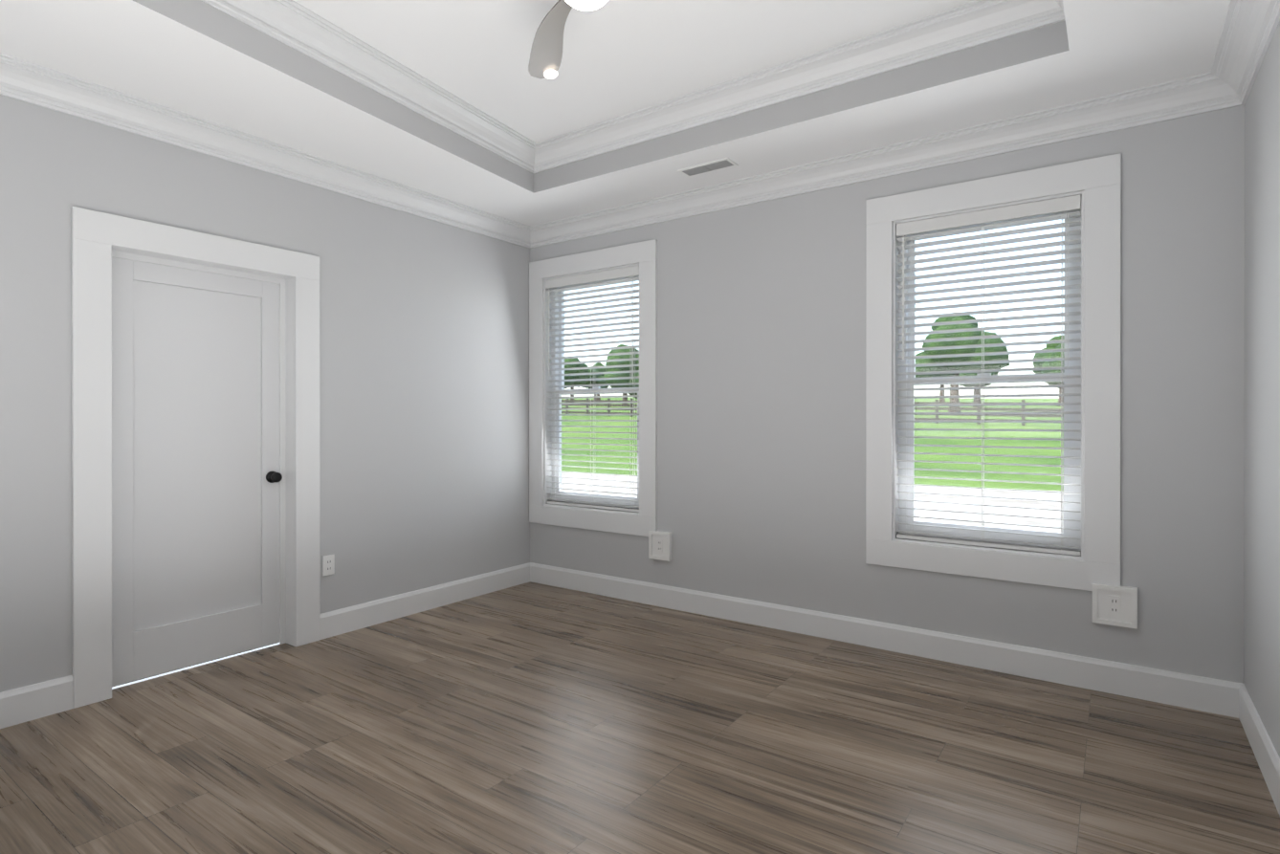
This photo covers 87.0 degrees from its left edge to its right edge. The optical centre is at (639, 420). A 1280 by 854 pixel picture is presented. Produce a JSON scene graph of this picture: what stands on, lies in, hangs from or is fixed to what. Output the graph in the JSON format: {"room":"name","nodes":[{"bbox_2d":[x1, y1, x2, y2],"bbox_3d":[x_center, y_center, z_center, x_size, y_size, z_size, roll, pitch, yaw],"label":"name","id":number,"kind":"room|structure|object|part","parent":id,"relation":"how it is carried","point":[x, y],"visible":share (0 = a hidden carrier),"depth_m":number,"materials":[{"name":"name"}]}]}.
{"room":"empty bedroom","nodes":[
{"label":"empty bedroom","id":0,"kind":"room"},
{"bbox_2d":[0,94,529,692],"bbox_3d":[-2.236,-0.110,3.486,0.150,2.760,4.550,0,0,35],"label":"wall","id":1,"kind":"structure","parent":0,"point":[425,397],"depth_m":4.00,"materials":[{"name":"grey paint"}]},
{"bbox_2d":[0,675,73,728],"bbox_3d":[-2.939,1.200,2.351,0.016,0.146,1.520,0,0,35],"label":"baseboard","id":2,"kind":"structure","parent":1,"relation":"attached to","point":[54,696],"depth_m":2.87,"materials":[{"name":"white wood"}]},
{"bbox_2d":[111,642,279,689],"bbox_3d":[-2.276,1.269,3.502,0.025,0.002,0.837,0,0,35],"label":"threshold","id":3,"kind":"object","parent":1,"relation":"in","point":[130,683],"depth_m":3.46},
{"bbox_2d":[111,257,279,686],"bbox_3d":[-2.283,0.231,3.504,0.035,2.054,0.837,0,0,35],"label":"door","id":4,"kind":"structure","parent":1,"relation":"in","point":[195,461],"depth_m":3.46,"materials":[{"name":"white wood"}]},
{"bbox_2d":[265,471,282,483],"bbox_3d":[-2.037,0.320,3.763,0.068,0.066,0.066,0,0,35],"label":"door knob","id":5,"kind":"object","parent":4,"relation":"attached to","point":[273,476],"depth_m":3.75,"materials":[{"name":"black metal"}]},
{"bbox_2d":[71,206,320,708],"bbox_3d":[-2.236,0.165,3.471,0.170,2.210,1.125,0,0,35],"label":"door frame","id":6,"kind":"structure","parent":1,"relation":"attached to","point":[97,236],"depth_m":3.20,"materials":[{"name":"white wood"}]},
{"bbox_2d":[0,52,539,248],"bbox_3d":[-2.082,-1.407,3.467,0.122,0.125,4.400,0,0,35],"label":"crown molding","id":7,"kind":"structure","parent":1,"relation":"attached to","point":[20,79],"depth_m":3.44,"materials":[{"name":"white wood"}]},
{"bbox_2d":[322,554,334,575],"bbox_3d":[-1.820,0.849,3.941,0.008,0.115,0.070,0,0,35],"label":"outlet","id":8,"kind":"object","parent":1,"relation":"attached to","point":[328,564],"visible":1,"depth_m":3.94,"materials":[{"name":"white plastic"}]},
{"bbox_2d":[320,562,531,639],"bbox_3d":[-1.360,1.195,4.587,0.016,0.146,1.705,0,0,35],"label":"baseboard","id":9,"kind":"structure","parent":1,"relation":"attached to","point":[335,623],"depth_m":4.44,"materials":[{"name":"white wood"}]},
{"bbox_2d":[0,0,1230,226],"bbox_3d":[-0.412,-1.642,2.287,4.510,0.350,4.700,0,0,35],"label":"ceiling","id":10,"kind":"structure","parent":0,"point":[210,63],"depth_m":3.07,"materials":[{"name":"white paint"}]},
{"bbox_2d":[200,0,590,173],"bbox_3d":[-1.383,-1.656,2.967,0.479,0.125,3.090,0,0,35],"label":"crown molding","id":11,"kind":"structure","parent":10,"relation":"attached to","point":[295,25],"depth_m":3.28,"materials":[{"name":"white wood"}]},
{"bbox_2d":[528,0,607,78],"bbox_3d":[-0.237,-1.542,2.077,1.275,0.349,1.178,0,0,35],"label":"fan","id":12,"kind":"object","parent":10,"relation":"hanging from","point":[545,55],"visible":1,"depth_m":2.59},
{"bbox_2d":[677,157,738,176],"bbox_3d":[0.393,-1.468,3.923,0.330,0.006,0.130,0,0,35],"label":"ceiling vent","id":13,"kind":"object","parent":10,"relation":"in","point":[710,166],"visible":1,"depth_m":3.92,"materials":[{"name":"white metal"}]},
{"bbox_2d":[579,0,1035,156],"bbox_3d":[0.612,-1.657,3.375,2.310,0.125,0.122,0,0,35],"label":"crown molding","id":14,"kind":"structure","parent":10,"relation":"attached to","point":[978,22],"depth_m":3.21,"materials":[{"name":"white wood"}]},
{"bbox_2d":[1019,0,1065,28],"bbox_3d":[0.765,-1.653,1.451,0.122,0.125,3.090,0,0,35],"label":"crown molding","id":15,"kind":"structure","parent":10,"relation":"attached to","point":[1041,12],"depth_m":2.70,"materials":[{"name":"white wood"}]},
{"bbox_2d":[0,581,1279,853],"bbox_3d":[-0.412,1.333,2.294,4.510,0.120,4.700,0,0,35],"label":"floor","id":16,"kind":"structure","parent":0,"point":[530,717],"depth_m":2.57,"materials":[{"name":"brown wood"}]},
{"bbox_2d":[529,105,1244,684],"bbox_3d":[0.900,-0.111,4.149,4.510,2.760,0.150,0,0,35],"label":"wall","id":17,"kind":"structure","parent":0,"point":[761,402],"depth_m":3.80,"materials":[{"name":"grey paint"}]},
{"bbox_2d":[543,263,639,514],"bbox_3d":[-0.328,-0.215,5.016,0.915,1.755,0.150,0,0,35],"label":"liner","id":18,"kind":"object","parent":17,"relation":"attached to","point":[547,468],"visible":0.25,"depth_m":5.22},
{"bbox_2d":[529,239,657,536],"bbox_3d":[-0.335,-0.215,5.005,1.195,2.035,0.165,0,0,35],"label":"window","id":19,"kind":"structure","parent":17,"relation":"in","point":[644,255],"depth_m":4.96,"materials":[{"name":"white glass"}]},
{"bbox_2d":[548,288,549,376],"bbox_3d":[-0.661,-0.203,5.188,0.083,1.666,0.033,0,0,-22],"label":"blind cord","id":20,"kind":"object","parent":19,"relation":"hanging from","point":[548,289],"depth_m":5.18,"materials":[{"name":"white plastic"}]},
{"bbox_3d":[-0.309,-0.215,5.042,0.891,1.731,0.076,0,0,35],"label":"left window sash","id":21,"kind":"part","parent":19,"relation":"part of","materials":[{"name":"white plastic"}]},
{"bbox_3d":[-0.308,-0.226,5.044,0.741,1.561,0.035,0,0,35],"label":"glass","id":22,"kind":"part","parent":19,"relation":"part of","materials":[{"name":"clear glass"}]},
{"bbox_2d":[631,275,635,507],"bbox_3d":[-0.055,-0.202,4.764,0.026,1.666,0.076,0,0,11],"label":"blind cord","id":23,"kind":"object","parent":19,"relation":"hanging from","point":[631,355],"depth_m":4.73,"materials":[{"name":"white fabric"}]},
{"bbox_2d":[648,530,671,561],"bbox_3d":[0.138,0.853,4.576,0.165,0.185,0.035,0,0,35],"label":"electrical outlet","id":24,"kind":"object","parent":17,"relation":"attached to","point":[659,545],"visible":1,"depth_m":4.56,"materials":[{"name":"white plastic"}]},
{"bbox_2d":[531,72,1213,246],"bbox_3d":[0.829,-1.408,4.030,3.930,0.125,0.122,0,0,35],"label":"crown molding","id":25,"kind":"structure","parent":17,"relation":"attached to","point":[1184,97],"depth_m":3.58,"materials":[{"name":"white wood"}]},
{"bbox_2d":[531,562,1232,716],"bbox_3d":[0.835,1.196,4.096,4.170,0.146,0.016,0,0,35],"label":"baseboard","id":26,"kind":"structure","parent":17,"relation":"attached to","point":[1207,695],"depth_m":3.58,"materials":[{"name":"white wood"}]},
{"bbox_2d":[892,191,1083,559],"bbox_3d":[1.794,-0.212,3.518,0.880,1.755,0.150,0,0,35],"label":"liner","id":27,"kind":"object","parent":17,"relation":"attached to","point":[895,266],"visible":0.58,"depth_m":3.58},
{"bbox_2d":[865,153,1121,591],"bbox_3d":[1.787,-0.212,3.507,1.160,2.035,0.165,0,0,35],"label":"window","id":28,"kind":"structure","parent":17,"relation":"in","point":[1097,181],"depth_m":3.42,"materials":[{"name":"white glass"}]},
{"bbox_2d":[902,234,913,535],"bbox_3d":[1.473,-0.200,3.681,0.081,1.666,0.031,0,0,-22],"label":"blind cord","id":29,"kind":"object","parent":28,"relation":"hanging from","point":[911,234],"depth_m":3.68,"materials":[{"name":"white fabric"}]},
{"bbox_2d":[981,223,984,543],"bbox_3d":[1.775,-0.200,3.487,0.007,1.666,0.054,0,0,35],"label":"blind cord","id":30,"kind":"object","parent":28,"relation":"hanging from","point":[982,224],"depth_m":3.47,"materials":[{"name":"white fabric"}]},
{"bbox_3d":[1.814,-0.222,3.546,0.706,1.561,0.035,0,0,35],"label":"glass","id":31,"kind":"part","parent":28,"relation":"part of","materials":[{"name":"clear glass"}]},
{"bbox_3d":[1.813,-0.212,3.544,0.856,1.731,0.076,0,0,35],"label":"right window sash","id":32,"kind":"part","parent":28,"relation":"part of","materials":[{"name":"white plastic"}]},
{"bbox_2d":[1060,210,1068,551],"bbox_3d":[2.055,-0.199,3.274,0.024,1.666,0.075,0,0,11],"label":"blind cord","id":33,"kind":"object","parent":28,"relation":"hanging from","point":[1062,329],"depth_m":3.27,"materials":[{"name":"white fabric"}]},
{"bbox_2d":[1092,583,1137,628],"bbox_3d":[2.197,0.858,3.123,0.170,0.180,0.035,0,0,35],"label":"electrical outlet","id":34,"kind":"object","parent":17,"relation":"attached to","point":[1114,606],"visible":0.98,"depth_m":3.11,"materials":[{"name":"white plastic"}]},
{"bbox_2d":[1243,20,1279,757],"bbox_3d":[1.326,-0.104,0.972,0.150,2.760,4.550,0,0,35],"label":"wall","id":35,"kind":"structure","parent":0,"point":[1262,444],"depth_m":2.50,"materials":[{"name":"grey paint"}]},
{"bbox_2d":[1205,0,1279,110],"bbox_3d":[1.258,-1.402,1.109,0.122,0.125,4.400,0,0,35],"label":"crown molding","id":36,"kind":"structure","parent":35,"relation":"attached to","point":[1242,48],"depth_m":2.57,"materials":[{"name":"white wood"}]},
{"bbox_2d":[1232,682,1279,816],"bbox_3d":[1.301,1.202,1.084,0.016,0.146,4.400,0,0,35],"label":"baseboard","id":37,"kind":"structure","parent":35,"relation":"attached to","point":[1267,757],"depth_m":2.49,"materials":[{"name":"white wood"}]},
{"label":"outside","id":38,"kind":"structure","parent":0,"visible":0},
{"bbox_2d":[561,397,1063,490],"bbox_3d":[93.325,-3.239,132.373,640.000,22.278,315.930,0,0,35],"label":"lawn","id":39,"kind":"structure","parent":38,"point":[1000,468],"depth_m":23.65,"materials":[{"name":"green plant"}]},
{"bbox_2d":[561,472,1063,532],"bbox_3d":[5.912,1.660,13.743,66.000,1.320,20.800,0,0,35],"label":"gravel path","id":40,"kind":"structure","parent":39,"relation":"on","point":[998,501],"depth_m":11.65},
{"bbox_2d":[561,398,1063,425],"bbox_3d":[5.156,-0.827,52.552,168.180,4.990,0.190,0,0,35],"label":"fence","id":41,"kind":"object","parent":39,"relation":"on","point":[1023,408],"depth_m":42.26,"materials":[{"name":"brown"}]},
{"bbox_2d":[564,314,1063,412],"bbox_3d":[7.332,-8.291,118.940,265.166,15.798,70.597,0,0,35],"label":"trees","id":42,"kind":"object","parent":39,"relation":"on","point":[967,350],"depth_m":64.28,"materials":[{"name":"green plant"}]}
]}

